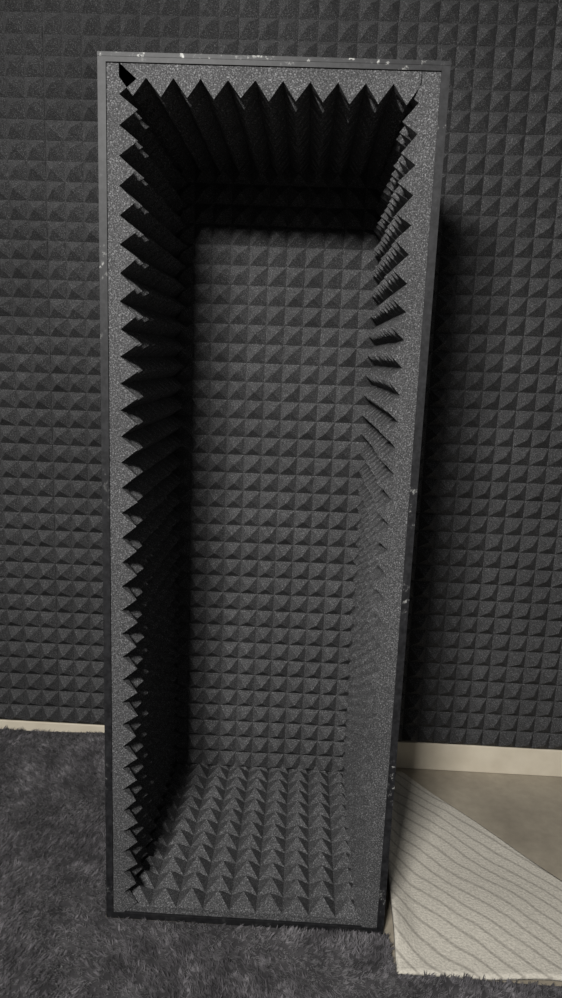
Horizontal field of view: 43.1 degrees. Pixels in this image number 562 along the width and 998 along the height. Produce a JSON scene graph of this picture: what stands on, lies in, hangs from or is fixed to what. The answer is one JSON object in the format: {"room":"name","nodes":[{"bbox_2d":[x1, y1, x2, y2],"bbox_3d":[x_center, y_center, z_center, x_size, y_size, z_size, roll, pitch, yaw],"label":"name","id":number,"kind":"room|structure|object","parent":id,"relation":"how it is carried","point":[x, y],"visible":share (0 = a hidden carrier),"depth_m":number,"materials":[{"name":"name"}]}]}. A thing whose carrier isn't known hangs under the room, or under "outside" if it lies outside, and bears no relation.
{"room":"studio","nodes":[
{"label":"studio","id":0,"kind":"room"},
{"bbox_2d":[0,0,561,749],"bbox_3d":[0.011,-0.511,1.909,3.287,2.505,0.052,3,11,2],"label":"panels","id":1,"kind":"object","parent":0,"point":[483,659],"depth_m":1.93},
{"bbox_2d":[105,768,561,985],"bbox_3d":[-0.004,1.081,0.947,3.600,0.050,2.560,3,11,2],"label":"floor","id":2,"kind":"structure","parent":0,"point":[524,811],"depth_m":2.01,"materials":[{"name":"stone"}]},
{"bbox_2d":[97,51,450,933],"bbox_3d":[-0.036,0.029,1.676,0.605,1.722,0.602,3,11,2],"label":"booth","id":3,"kind":"object","parent":2,"relation":"on","point":[268,225],"visible":1,"depth_m":1.74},
{"bbox_2d":[0,725,561,997],"bbox_3d":[-0.252,0.967,1.116,2.955,0.088,2.173,3,11,2],"label":"carpet","id":4,"kind":"object","parent":2,"relation":"on","point":[57,940],"visible":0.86,"depth_m":1.50,"materials":[{"name":"grey carpet"}]},
{"bbox_2d":[388,771,561,981],"bbox_3d":[0.577,0.893,1.774,0.659,0.036,0.718,3,11,2],"label":"woven rug","id":5,"kind":"object","parent":2,"relation":"on","point":[463,899],"visible":0.86,"depth_m":1.63,"materials":[{"name":"beige fabric"}]},
{"bbox_3d":[0.097,-0.515,1.982,3.600,2.720,0.100,3,11,2],"label":"wall","id":6,"kind":"structure","parent":0,"visible":0},
{"bbox_2d":[0,719,561,776],"bbox_3d":[0.045,0.765,2.182,3.600,0.088,0.012,3,11,2],"label":"baseboard","id":7,"kind":"structure","parent":6,"relation":"attached to","point":[414,755],"depth_m":2.16,"materials":[{"name":"wood"}]}
]}

